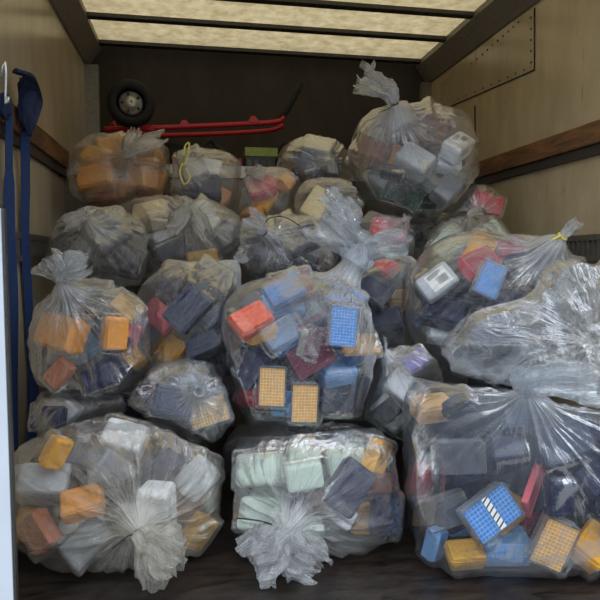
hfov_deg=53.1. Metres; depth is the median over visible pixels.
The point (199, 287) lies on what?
tip box
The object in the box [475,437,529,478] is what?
tip box
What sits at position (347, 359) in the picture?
tip box
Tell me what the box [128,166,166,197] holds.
tip box
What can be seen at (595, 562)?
tip box
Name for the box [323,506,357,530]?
carton
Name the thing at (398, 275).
tip box
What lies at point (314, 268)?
tip box
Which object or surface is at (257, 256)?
tip box
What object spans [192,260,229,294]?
tip box
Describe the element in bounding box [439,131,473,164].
carton
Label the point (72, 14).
trim
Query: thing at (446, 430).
tip box
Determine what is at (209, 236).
carton
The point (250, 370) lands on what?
tip box
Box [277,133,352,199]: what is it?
plastic sack
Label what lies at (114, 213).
tip box
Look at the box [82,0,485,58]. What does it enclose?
ceiling
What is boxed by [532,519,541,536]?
tip box
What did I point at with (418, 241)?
tip box
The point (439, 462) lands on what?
tip box
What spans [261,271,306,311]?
tip box
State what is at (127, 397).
tip box
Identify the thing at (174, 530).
carton
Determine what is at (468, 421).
tip box
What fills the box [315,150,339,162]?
tip box
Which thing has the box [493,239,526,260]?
tip box
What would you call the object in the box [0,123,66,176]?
trim
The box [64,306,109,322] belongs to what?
tip box
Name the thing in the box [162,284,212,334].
tip box
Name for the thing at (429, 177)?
carton
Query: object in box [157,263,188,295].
tip box
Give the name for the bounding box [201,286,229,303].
tip box
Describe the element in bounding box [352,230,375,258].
tip box
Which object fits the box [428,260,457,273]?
carton
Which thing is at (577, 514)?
clear cover
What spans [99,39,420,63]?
trim
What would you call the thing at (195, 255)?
tip box
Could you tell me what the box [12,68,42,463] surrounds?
strap
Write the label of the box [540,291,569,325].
tip box
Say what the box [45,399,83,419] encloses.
carton
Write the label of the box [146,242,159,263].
tip box
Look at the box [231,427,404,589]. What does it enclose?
plastic sack
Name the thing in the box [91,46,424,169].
wall
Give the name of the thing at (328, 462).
carton
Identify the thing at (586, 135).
trim
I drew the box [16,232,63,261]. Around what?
trim
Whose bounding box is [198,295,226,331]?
tip box
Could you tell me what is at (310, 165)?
tip box
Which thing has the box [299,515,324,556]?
carton
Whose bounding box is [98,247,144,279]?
tip box
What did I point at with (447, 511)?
tip box
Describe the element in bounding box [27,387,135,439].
plastic sack
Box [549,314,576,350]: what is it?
clear cover
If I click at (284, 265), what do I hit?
tip box
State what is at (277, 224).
plastic sack
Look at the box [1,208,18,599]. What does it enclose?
door frame
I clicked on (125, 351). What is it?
tip box
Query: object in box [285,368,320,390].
tip box
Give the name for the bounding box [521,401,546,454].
tip box
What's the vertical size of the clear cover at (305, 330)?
0.106 m
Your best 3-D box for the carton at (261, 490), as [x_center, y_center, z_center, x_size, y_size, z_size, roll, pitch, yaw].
[-0.090,0.607,1.821,0.136,0.120,0.089,0,4,5]
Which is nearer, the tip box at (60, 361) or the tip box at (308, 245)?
the tip box at (60, 361)
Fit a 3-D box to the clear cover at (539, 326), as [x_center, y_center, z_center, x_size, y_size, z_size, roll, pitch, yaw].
[0.776,0.138,2.023,0.137,0.141,0.060,-1,4,-19]
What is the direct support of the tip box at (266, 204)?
in the plastic sack at (249, 172)
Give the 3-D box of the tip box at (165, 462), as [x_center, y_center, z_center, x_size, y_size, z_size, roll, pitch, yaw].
[-0.373,0.448,1.659,0.140,0.142,0.072,0,4,-3]
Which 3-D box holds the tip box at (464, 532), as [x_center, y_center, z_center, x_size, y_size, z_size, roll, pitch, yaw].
[0.486,0.668,1.790,0.094,0.073,0.063,0,4,-2]
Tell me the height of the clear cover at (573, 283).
0.106 m
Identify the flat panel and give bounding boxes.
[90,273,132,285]
[420,486,436,524]
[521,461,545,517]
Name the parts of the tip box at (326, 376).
lid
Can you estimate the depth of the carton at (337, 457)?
1.75 m
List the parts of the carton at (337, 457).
lid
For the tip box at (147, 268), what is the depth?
2.43 m
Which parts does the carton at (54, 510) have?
lid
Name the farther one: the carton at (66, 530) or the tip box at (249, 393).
the tip box at (249, 393)
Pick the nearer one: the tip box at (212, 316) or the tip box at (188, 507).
the tip box at (188, 507)
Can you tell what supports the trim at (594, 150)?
attached to the wall at (562, 93)
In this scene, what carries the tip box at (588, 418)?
in the plastic sack at (582, 388)
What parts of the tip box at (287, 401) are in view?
lid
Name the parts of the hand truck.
frame rail, frame rail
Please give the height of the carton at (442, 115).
0.137 m
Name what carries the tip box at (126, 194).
in the plastic sack at (122, 163)
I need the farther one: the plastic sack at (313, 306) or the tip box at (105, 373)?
the plastic sack at (313, 306)
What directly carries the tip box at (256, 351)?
in the plastic sack at (357, 260)
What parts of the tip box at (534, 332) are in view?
lid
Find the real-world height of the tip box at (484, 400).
0.118 m
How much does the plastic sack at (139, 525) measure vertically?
0.407 m
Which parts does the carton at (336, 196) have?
lid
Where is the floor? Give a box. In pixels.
[16,420,599,599]
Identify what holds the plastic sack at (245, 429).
on the floor
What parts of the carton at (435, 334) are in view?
lid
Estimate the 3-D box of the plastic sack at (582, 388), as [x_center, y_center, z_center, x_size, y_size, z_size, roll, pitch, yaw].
[0.722,0.281,1.742,0.871,0.892,0.566,0,4,-4]
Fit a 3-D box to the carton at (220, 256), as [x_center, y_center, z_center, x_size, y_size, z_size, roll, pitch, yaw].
[-0.349,-0.151,2.495,0.090,0.117,0.108,0,4,-1]
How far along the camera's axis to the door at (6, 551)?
1.31 m
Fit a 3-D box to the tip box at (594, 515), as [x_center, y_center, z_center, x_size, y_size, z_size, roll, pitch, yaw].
[0.932,0.617,1.832,0.135,0.107,0.075,2,4,24]
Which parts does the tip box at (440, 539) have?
lid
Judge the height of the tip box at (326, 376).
0.096 m
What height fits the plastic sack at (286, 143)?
0.230 m
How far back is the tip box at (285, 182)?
2.61 m
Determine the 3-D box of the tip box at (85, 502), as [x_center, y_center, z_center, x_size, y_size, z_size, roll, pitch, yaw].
[-0.571,0.534,1.576,0.116,0.094,0.086,-1,4,-17]
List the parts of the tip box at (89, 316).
lid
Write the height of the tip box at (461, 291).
0.111 m
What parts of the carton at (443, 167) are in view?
lid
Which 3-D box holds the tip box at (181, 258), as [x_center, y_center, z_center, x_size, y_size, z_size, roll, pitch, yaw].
[-0.499,-0.128,2.353,0.098,0.077,0.074,-1,4,-12]
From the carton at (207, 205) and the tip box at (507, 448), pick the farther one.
the carton at (207, 205)
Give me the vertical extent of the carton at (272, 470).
0.126 m
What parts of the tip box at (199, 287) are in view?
lid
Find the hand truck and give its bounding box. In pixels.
[104,79,303,138]
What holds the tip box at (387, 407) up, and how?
in the plastic sack at (432, 369)
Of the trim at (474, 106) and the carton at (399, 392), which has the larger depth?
the trim at (474, 106)
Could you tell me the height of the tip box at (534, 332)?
0.090 m
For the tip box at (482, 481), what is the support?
in the plastic sack at (582, 388)
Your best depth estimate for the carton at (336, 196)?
2.57 m
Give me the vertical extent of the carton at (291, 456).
0.152 m
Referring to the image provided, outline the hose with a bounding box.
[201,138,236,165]
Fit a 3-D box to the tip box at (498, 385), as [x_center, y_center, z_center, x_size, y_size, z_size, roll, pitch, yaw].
[0.890,0.392,2.525,0.086,0.101,0.124,-2,4,-31]
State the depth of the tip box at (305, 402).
1.79 m
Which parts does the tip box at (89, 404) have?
lid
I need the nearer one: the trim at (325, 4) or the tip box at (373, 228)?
the tip box at (373, 228)
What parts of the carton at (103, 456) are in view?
lid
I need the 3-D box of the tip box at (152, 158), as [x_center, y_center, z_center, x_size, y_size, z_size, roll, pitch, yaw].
[-0.649,-0.623,2.517,0.130,0.113,0.087,0,4,5]
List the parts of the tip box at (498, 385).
lid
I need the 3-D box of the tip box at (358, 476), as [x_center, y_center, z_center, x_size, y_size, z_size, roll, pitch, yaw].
[0.132,0.518,1.664,0.160,0.163,0.095,-3,5,-35]
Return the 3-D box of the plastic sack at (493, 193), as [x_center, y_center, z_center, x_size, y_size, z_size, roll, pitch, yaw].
[0.736,-0.372,2.562,0.268,0.244,0.328,-1,4,-10]
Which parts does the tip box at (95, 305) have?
lid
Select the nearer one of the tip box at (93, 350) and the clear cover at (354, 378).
the clear cover at (354, 378)
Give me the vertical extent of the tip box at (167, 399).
0.096 m
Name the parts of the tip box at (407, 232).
lid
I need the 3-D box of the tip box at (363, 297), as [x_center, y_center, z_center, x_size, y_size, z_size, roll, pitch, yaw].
[0.143,0.000,1.889,0.128,0.117,0.079,1,4,13]
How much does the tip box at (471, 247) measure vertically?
0.133 m
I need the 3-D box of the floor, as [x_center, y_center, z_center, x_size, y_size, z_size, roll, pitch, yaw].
[0.054,0.717,2.245,2.180,0.050,1.700,-1,4,-10]
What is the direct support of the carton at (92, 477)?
in the plastic sack at (139, 525)
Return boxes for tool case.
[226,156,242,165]
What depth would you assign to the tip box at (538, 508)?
1.67 m
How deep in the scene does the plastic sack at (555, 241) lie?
1.97 m
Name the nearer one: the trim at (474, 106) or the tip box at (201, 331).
the tip box at (201, 331)
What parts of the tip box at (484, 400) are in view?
lid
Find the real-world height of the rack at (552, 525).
0.150 m
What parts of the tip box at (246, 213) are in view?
lid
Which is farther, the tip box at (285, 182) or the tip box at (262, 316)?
the tip box at (285, 182)
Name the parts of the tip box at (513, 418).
lid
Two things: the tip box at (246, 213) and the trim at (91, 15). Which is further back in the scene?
the trim at (91, 15)
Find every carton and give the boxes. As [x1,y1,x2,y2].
[15,462,71,504]
[34,505,60,525]
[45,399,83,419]
[47,341,88,364]
[57,515,106,544]
[58,517,112,569]
[82,443,133,486]
[87,457,132,487]
[99,418,148,460]
[107,502,135,531]
[117,509,155,555]
[132,199,170,232]
[136,480,176,536]
[146,227,181,249]
[167,521,176,541]
[173,454,220,501]
[182,159,208,183]
[182,197,216,223]
[185,212,220,241]
[201,157,222,177]
[209,240,238,257]
[212,218,244,251]
[217,250,223,268]
[237,451,285,487]
[237,496,290,533]
[250,486,291,503]
[280,449,289,488]
[284,459,323,492]
[285,443,321,492]
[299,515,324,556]
[300,185,334,223]
[321,464,330,488]
[323,447,363,477]
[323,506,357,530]
[327,191,348,219]
[331,202,356,225]
[331,451,358,476]
[367,127,388,141]
[367,168,396,195]
[375,393,401,431]
[384,368,413,402]
[386,110,413,134]
[395,142,435,182]
[406,170,433,183]
[415,171,445,192]
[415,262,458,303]
[423,112,455,141]
[426,327,455,344]
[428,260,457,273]
[429,173,463,208]
[429,224,468,265]
[434,154,461,176]
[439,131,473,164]
[483,219,509,239]
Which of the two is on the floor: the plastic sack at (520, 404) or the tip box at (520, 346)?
the plastic sack at (520, 404)
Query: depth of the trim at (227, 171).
2.92 m
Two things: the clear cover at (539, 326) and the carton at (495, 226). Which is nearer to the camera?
the clear cover at (539, 326)
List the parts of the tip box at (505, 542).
lid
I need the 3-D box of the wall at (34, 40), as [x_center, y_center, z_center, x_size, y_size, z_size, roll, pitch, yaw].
[-1.047,-0.415,2.312,0.060,2.200,2.360,-1,4,-10]
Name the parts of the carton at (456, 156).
lid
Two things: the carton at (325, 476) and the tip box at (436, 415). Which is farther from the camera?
the carton at (325, 476)
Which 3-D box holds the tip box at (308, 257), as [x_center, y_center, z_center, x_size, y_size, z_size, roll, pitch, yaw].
[0.013,-0.148,2.440,0.135,0.123,0.092,1,4,9]
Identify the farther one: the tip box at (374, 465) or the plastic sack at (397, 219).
the plastic sack at (397, 219)
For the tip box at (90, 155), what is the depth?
2.56 m
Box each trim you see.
[0,93,68,168]
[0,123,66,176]
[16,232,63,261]
[49,0,100,63]
[66,162,474,183]
[84,64,100,146]
[87,12,445,42]
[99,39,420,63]
[215,0,473,18]
[416,0,539,81]
[419,82,431,134]
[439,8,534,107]
[474,106,475,132]
[474,119,599,178]
[474,143,599,184]
[528,234,599,260]
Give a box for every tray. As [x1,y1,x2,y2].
[368,184,391,199]
[380,179,426,212]
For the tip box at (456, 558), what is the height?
0.072 m
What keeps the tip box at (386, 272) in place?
in the plastic sack at (409, 261)
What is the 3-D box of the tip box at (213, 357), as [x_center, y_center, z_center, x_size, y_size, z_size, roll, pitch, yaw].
[-0.279,0.237,2.193,0.156,0.142,0.096,-2,4,-23]
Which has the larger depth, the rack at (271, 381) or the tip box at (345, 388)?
the tip box at (345, 388)
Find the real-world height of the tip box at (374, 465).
0.114 m
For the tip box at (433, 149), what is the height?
0.106 m
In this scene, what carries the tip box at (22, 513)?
in the plastic sack at (139, 525)
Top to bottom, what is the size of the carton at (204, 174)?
0.103 m
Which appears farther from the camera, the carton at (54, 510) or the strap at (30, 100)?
the strap at (30, 100)
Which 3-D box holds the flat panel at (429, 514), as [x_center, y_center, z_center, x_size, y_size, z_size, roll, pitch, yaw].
[0.390,0.642,1.869,0.095,0.129,0.018,-2,4,-30]
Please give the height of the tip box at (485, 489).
0.130 m
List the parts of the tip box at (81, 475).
lid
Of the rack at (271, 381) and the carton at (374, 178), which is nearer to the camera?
the rack at (271, 381)
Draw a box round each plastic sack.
[16,412,222,589]
[27,248,150,396]
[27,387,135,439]
[40,417,204,501]
[49,205,148,286]
[50,306,227,464]
[67,129,166,207]
[119,216,225,292]
[128,358,234,441]
[137,247,248,395]
[145,195,241,257]
[170,142,237,215]
[221,187,413,426]
[222,420,385,490]
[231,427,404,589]
[236,165,274,216]
[239,207,337,289]
[242,301,392,447]
[245,213,354,292]
[275,142,340,166]
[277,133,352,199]
[315,177,363,228]
[338,211,415,276]
[343,248,426,367]
[344,60,479,223]
[364,335,443,440]
[375,213,466,289]
[401,306,548,440]
[402,259,599,581]
[406,217,588,379]
[424,206,506,246]
[438,184,507,231]
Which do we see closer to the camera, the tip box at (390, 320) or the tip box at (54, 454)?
the tip box at (54, 454)
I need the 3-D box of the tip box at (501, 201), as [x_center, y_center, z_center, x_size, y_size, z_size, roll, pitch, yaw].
[0.783,-0.400,2.524,0.148,0.128,0.087,0,4,-3]
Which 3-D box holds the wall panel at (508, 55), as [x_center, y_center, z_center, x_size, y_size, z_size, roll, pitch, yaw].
[0.925,-1.171,3.096,0.008,0.289,1.035,-1,4,-10]
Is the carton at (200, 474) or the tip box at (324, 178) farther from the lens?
the tip box at (324, 178)
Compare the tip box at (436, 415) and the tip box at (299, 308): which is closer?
the tip box at (436, 415)
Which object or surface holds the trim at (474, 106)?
attached to the wall at (562, 93)
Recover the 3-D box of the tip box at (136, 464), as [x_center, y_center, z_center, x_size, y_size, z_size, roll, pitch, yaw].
[-0.495,0.473,1.865,0.093,0.138,0.136,1,4,20]
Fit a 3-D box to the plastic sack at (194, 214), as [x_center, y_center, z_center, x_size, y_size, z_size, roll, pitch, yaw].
[-0.480,-0.246,2.379,0.563,0.369,0.434,-1,4,-10]
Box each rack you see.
[189,392,231,430]
[257,365,287,407]
[286,334,336,380]
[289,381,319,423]
[296,308,330,342]
[326,305,358,347]
[456,245,500,281]
[456,481,524,545]
[469,258,507,300]
[517,512,544,541]
[526,510,581,574]
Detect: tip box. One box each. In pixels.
[16,506,40,542]
[18,507,62,555]
[32,406,67,427]
[34,311,90,354]
[38,434,73,469]
[44,356,76,389]
[50,241,89,278]
[54,220,80,246]
[59,482,105,524]
[63,283,111,314]
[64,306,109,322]
[65,437,94,473]
[69,484,82,489]
[74,439,89,477]
[75,248,103,276]
[77,162,115,193]
[79,145,114,165]
[81,362,118,392]
[86,181,119,205]
[86,388,106,408]
[87,322,103,360]
[89,222,129,256]
[90,314,132,357]
[91,209,123,230]
[95,354,135,385]
[96,134,121,155]
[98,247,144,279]
[102,316,128,349]
[109,292,144,323]
[111,311,140,347]
[116,177,135,201]
[120,346,140,365]
[121,135,132,147]
[121,470,145,495]
[124,222,146,248]
[124,396,148,419]
[127,169,151,186]
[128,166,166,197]
[131,139,159,164]
[131,439,154,472]
[134,247,152,276]
[136,150,165,169]
[136,193,162,202]
[139,436,190,480]
[140,372,185,414]
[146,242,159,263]
[149,300,173,336]
[152,332,185,363]
[153,385,195,418]
[154,234,187,261]
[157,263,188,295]
[159,431,187,447]
[160,257,184,266]
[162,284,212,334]
[168,281,204,301]
[170,473,178,497]
[174,245,192,260]
[175,148,201,166]
[176,489,211,523]
[177,358,214,379]
[178,511,217,551]
[182,175,221,204]
[183,232,202,250]
[185,329,223,359]
[186,248,218,273]
[186,371,218,393]
[190,328,198,339]
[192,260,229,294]
[197,327,222,352]
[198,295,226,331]
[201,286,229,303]
[210,349,233,380]
[213,187,232,213]
[227,300,274,340]
[235,343,278,368]
[236,356,268,391]
[237,386,269,411]
[240,205,264,222]
[242,238,273,261]
[246,174,277,201]
[246,323,277,345]
[252,192,278,214]
[260,295,305,325]
[261,257,291,284]
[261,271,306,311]
[263,323,299,361]
[270,269,314,303]
[270,390,292,417]
[274,240,293,264]
[275,172,295,194]
[278,358,289,367]
[281,222,319,257]
[282,153,315,177]
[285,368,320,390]
[286,151,308,176]
[291,487,321,508]
[292,253,319,269]
[301,262,323,275]
[302,142,333,160]
[305,489,326,516]
[309,175,327,189]
[314,163,339,182]
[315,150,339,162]
[315,357,357,387]
[318,388,342,414]
[323,456,375,518]
[325,281,365,313]
[328,384,350,406]
[329,166,351,192]
[331,345,365,366]
[333,345,364,365]
[349,162,367,172]
[350,501,369,533]
[351,135,392,169]
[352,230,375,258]
[352,272,394,310]
[361,438,387,474]
[367,472,393,502]
[368,492,399,535]
[370,217,406,247]
[370,306,403,333]
[370,396,401,427]
[371,255,401,280]
[378,326,413,351]
[380,163,403,182]
[382,232,411,260]
[384,114,415,137]
[387,144,401,164]
[387,289,417,310]
[388,127,417,145]
[389,270,401,284]
[398,348,429,374]
[399,278,418,298]
[400,192,436,216]
[408,230,426,247]
[409,134,441,154]
[419,100,441,132]
[419,296,468,331]
[419,466,436,496]
[420,392,448,423]
[420,421,459,459]
[424,118,451,144]
[428,214,448,235]
[429,526,448,548]
[433,483,444,512]
[434,467,482,501]
[436,458,441,466]
[436,490,475,534]
[440,436,480,485]
[441,390,490,435]
[444,278,483,307]
[444,538,485,567]
[449,528,472,536]
[457,345,483,365]
[461,308,489,340]
[462,153,470,166]
[462,235,497,254]
[464,197,471,208]
[466,378,496,386]
[466,440,496,485]
[468,190,503,218]
[470,311,519,347]
[470,390,505,439]
[472,391,511,426]
[473,525,531,563]
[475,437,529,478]
[476,426,491,435]
[482,284,528,318]
[483,485,488,492]
[490,434,523,471]
[491,409,530,436]
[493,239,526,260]
[494,466,531,496]
[495,334,525,358]
[496,384,528,406]
[500,490,524,534]
[501,248,554,288]
[517,326,548,348]
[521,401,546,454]
[525,413,595,466]
[527,452,534,467]
[529,269,568,290]
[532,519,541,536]
[533,408,566,425]
[534,462,576,514]
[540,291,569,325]
[541,475,578,516]
[563,444,599,500]
[572,519,599,569]
[579,411,599,443]
[582,495,599,513]
[584,508,598,518]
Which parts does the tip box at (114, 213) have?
lid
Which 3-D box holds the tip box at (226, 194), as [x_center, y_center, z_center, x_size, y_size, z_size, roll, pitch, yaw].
[-0.365,-0.456,2.735,0.084,0.128,0.124,3,5,36]
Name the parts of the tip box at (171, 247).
lid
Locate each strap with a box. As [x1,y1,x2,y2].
[0,92,17,465]
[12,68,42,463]
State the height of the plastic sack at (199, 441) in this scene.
0.285 m
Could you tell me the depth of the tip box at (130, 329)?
1.90 m
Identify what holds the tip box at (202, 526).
in the plastic sack at (139, 525)
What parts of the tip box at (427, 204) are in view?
lid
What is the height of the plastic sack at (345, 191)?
0.284 m
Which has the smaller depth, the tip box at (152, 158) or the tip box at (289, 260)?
the tip box at (289, 260)
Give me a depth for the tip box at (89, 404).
2.24 m
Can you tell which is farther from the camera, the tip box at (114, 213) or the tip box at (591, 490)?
the tip box at (114, 213)
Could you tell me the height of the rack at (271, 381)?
0.123 m
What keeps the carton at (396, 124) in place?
in the plastic sack at (365, 193)
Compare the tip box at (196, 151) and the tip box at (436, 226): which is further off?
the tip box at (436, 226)
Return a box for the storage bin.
[244,147,277,166]
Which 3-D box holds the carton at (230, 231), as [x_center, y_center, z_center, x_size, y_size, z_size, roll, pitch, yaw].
[-0.298,-0.265,2.442,0.142,0.135,0.094,-3,5,-37]
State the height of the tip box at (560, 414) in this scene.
0.134 m
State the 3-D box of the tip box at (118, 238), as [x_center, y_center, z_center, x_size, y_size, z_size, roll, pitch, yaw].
[-0.671,-0.213,2.115,0.132,0.124,0.089,-3,5,-37]
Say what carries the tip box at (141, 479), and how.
in the plastic sack at (199, 441)
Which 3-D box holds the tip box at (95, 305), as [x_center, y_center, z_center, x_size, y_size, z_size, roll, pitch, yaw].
[-0.635,-0.006,1.798,0.126,0.098,0.095,0,4,5]
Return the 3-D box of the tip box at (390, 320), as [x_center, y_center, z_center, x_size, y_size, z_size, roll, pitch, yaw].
[0.317,0.075,2.239,0.131,0.107,0.091,0,4,-6]
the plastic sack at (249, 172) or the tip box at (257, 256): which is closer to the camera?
the tip box at (257, 256)
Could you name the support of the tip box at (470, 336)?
in the plastic sack at (555, 241)
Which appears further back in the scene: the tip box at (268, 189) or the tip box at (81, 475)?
the tip box at (268, 189)
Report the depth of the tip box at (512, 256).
1.99 m
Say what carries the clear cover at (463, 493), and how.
in the plastic sack at (582, 388)
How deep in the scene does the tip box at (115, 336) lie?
1.73 m
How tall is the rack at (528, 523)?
0.092 m
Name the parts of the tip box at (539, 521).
lid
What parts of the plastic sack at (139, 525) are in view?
flat panel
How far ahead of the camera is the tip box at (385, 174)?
2.39 m
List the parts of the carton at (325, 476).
lid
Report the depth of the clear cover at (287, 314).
1.79 m
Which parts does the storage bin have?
printed panel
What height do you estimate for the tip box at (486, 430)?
0.088 m
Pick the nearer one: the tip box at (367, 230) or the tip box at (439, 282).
the tip box at (439, 282)
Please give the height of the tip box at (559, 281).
0.103 m
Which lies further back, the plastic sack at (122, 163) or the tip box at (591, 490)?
the plastic sack at (122, 163)
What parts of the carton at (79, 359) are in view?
lid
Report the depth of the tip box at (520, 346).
2.08 m
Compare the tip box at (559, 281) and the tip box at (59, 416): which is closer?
the tip box at (59, 416)
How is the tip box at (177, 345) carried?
in the plastic sack at (233, 266)
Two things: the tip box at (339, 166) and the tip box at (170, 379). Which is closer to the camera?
the tip box at (170, 379)
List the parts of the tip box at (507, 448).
lid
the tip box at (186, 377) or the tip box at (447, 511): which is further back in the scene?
the tip box at (186, 377)
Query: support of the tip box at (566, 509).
in the plastic sack at (582, 388)
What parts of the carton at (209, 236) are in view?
lid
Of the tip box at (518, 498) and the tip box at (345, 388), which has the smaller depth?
the tip box at (518, 498)
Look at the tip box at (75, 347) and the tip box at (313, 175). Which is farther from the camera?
the tip box at (313, 175)
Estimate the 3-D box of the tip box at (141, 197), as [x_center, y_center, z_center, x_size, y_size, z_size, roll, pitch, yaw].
[-0.686,-0.476,2.739,0.120,0.115,0.069,-2,4,-25]
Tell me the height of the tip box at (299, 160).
0.117 m
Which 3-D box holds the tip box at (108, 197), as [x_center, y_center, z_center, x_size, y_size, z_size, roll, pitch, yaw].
[-0.847,-0.460,2.579,0.141,0.110,0.094,0,4,-2]
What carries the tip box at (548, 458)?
in the plastic sack at (582, 388)
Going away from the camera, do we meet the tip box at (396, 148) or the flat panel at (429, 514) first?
the flat panel at (429, 514)
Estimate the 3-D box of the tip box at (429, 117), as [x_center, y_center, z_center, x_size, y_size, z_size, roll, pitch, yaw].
[0.527,-0.745,2.434,0.087,0.132,0.131,0,4,7]
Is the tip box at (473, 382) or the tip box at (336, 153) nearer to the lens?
the tip box at (473, 382)
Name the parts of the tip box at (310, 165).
lid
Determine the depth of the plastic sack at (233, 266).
2.02 m
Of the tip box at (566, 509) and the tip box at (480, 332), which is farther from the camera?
the tip box at (480, 332)
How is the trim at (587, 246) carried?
attached to the wall at (562, 93)
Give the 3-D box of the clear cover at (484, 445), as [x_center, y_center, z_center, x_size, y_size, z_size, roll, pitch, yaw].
[0.416,0.408,1.550,0.132,0.095,0.054,0,4,0]
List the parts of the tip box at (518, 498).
lid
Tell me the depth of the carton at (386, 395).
2.02 m
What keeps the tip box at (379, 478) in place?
in the plastic sack at (289, 545)
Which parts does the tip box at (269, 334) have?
lid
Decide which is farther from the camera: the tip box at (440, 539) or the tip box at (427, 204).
the tip box at (427, 204)
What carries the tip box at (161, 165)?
in the plastic sack at (122, 163)
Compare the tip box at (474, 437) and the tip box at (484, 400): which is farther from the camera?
the tip box at (474, 437)
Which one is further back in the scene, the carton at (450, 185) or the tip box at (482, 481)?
the carton at (450, 185)
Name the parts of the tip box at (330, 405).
lid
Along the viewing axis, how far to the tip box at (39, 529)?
1.54 m
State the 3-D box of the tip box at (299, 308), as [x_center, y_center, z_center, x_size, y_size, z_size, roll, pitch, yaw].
[-0.059,0.028,2.061,0.157,0.130,0.113,0,4,-3]
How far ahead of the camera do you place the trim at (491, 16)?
3.08 m
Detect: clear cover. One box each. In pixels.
[93,315,101,324]
[259,314,301,353]
[291,309,330,329]
[296,325,323,358]
[319,297,357,314]
[322,372,356,413]
[418,455,445,501]
[432,487,468,533]
[438,437,486,474]
[527,319,548,360]
[537,290,582,310]
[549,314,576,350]
[552,281,576,289]
[571,498,581,515]
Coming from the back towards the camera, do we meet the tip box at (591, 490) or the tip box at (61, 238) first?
the tip box at (61, 238)
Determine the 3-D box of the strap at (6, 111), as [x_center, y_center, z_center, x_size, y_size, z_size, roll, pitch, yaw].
[-0.905,-0.044,1.886,0.051,1.176,0.132,-1,4,-10]
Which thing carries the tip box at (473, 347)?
in the plastic sack at (520, 404)
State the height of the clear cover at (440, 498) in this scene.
0.139 m
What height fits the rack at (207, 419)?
0.118 m
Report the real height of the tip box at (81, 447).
0.130 m
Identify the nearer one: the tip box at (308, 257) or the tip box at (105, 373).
the tip box at (105, 373)
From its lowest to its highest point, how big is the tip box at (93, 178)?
0.129 m
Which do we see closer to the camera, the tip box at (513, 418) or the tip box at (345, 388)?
the tip box at (513, 418)
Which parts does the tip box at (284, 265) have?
lid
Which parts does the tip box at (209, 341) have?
lid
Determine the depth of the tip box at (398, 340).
2.25 m
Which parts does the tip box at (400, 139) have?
lid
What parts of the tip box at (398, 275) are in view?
lid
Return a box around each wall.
[0,0,85,510]
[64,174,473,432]
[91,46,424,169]
[431,0,599,462]
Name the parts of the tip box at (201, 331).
lid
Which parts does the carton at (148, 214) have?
lid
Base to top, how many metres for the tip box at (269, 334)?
0.081 m
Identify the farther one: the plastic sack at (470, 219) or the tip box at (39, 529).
the plastic sack at (470, 219)
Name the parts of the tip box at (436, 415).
lid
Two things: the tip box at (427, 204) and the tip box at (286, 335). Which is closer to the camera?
the tip box at (286, 335)
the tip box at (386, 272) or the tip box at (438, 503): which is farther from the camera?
the tip box at (386, 272)
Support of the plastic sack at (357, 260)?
on the plastic sack at (289, 545)
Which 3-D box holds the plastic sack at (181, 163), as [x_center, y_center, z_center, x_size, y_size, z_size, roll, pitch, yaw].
[-0.407,-0.521,2.631,0.312,0.298,0.420,-1,4,-10]
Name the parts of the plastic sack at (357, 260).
flat panel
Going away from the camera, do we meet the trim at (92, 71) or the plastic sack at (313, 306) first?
the plastic sack at (313, 306)
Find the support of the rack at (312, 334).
in the plastic sack at (357, 260)
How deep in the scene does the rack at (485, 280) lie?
1.93 m
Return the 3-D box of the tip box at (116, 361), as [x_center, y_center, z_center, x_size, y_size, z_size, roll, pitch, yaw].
[-0.575,0.215,1.875,0.123,0.123,0.064,0,4,2]
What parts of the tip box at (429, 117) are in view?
lid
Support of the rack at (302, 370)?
in the plastic sack at (357, 260)
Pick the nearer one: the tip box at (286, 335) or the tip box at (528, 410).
the tip box at (528, 410)
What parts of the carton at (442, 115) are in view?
lid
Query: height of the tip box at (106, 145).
0.092 m
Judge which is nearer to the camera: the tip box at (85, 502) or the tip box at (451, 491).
the tip box at (85, 502)
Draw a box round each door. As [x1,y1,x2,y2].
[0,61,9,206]
[0,209,13,599]
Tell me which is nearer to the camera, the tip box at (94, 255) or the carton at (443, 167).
the tip box at (94, 255)
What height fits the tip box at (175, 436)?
0.107 m
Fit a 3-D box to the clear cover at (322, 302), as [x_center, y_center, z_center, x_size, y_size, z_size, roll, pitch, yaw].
[0.127,0.025,2.008,0.080,0.100,0.130,-3,5,-38]
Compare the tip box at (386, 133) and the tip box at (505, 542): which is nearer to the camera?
the tip box at (505, 542)
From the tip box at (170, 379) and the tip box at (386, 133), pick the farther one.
the tip box at (386, 133)
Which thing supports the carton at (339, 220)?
in the plastic sack at (345, 191)
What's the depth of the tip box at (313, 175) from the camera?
2.83 m
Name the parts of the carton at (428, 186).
lid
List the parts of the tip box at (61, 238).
lid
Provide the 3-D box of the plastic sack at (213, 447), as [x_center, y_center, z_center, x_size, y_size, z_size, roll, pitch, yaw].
[-0.636,0.338,2.409,0.680,0.650,0.440,0,4,-2]
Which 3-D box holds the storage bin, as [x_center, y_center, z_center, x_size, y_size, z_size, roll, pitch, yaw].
[-0.201,-0.709,3.056,0.166,0.117,0.094,-1,4,-10]
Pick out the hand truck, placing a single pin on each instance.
(130, 102)
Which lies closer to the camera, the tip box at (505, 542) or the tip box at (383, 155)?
the tip box at (505, 542)
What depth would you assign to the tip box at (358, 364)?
2.05 m
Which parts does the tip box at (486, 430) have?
lid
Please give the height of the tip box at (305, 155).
0.115 m
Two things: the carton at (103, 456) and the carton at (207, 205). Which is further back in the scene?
the carton at (207, 205)
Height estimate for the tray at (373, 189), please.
0.131 m
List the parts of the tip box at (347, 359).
lid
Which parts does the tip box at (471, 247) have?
lid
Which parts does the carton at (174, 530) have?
lid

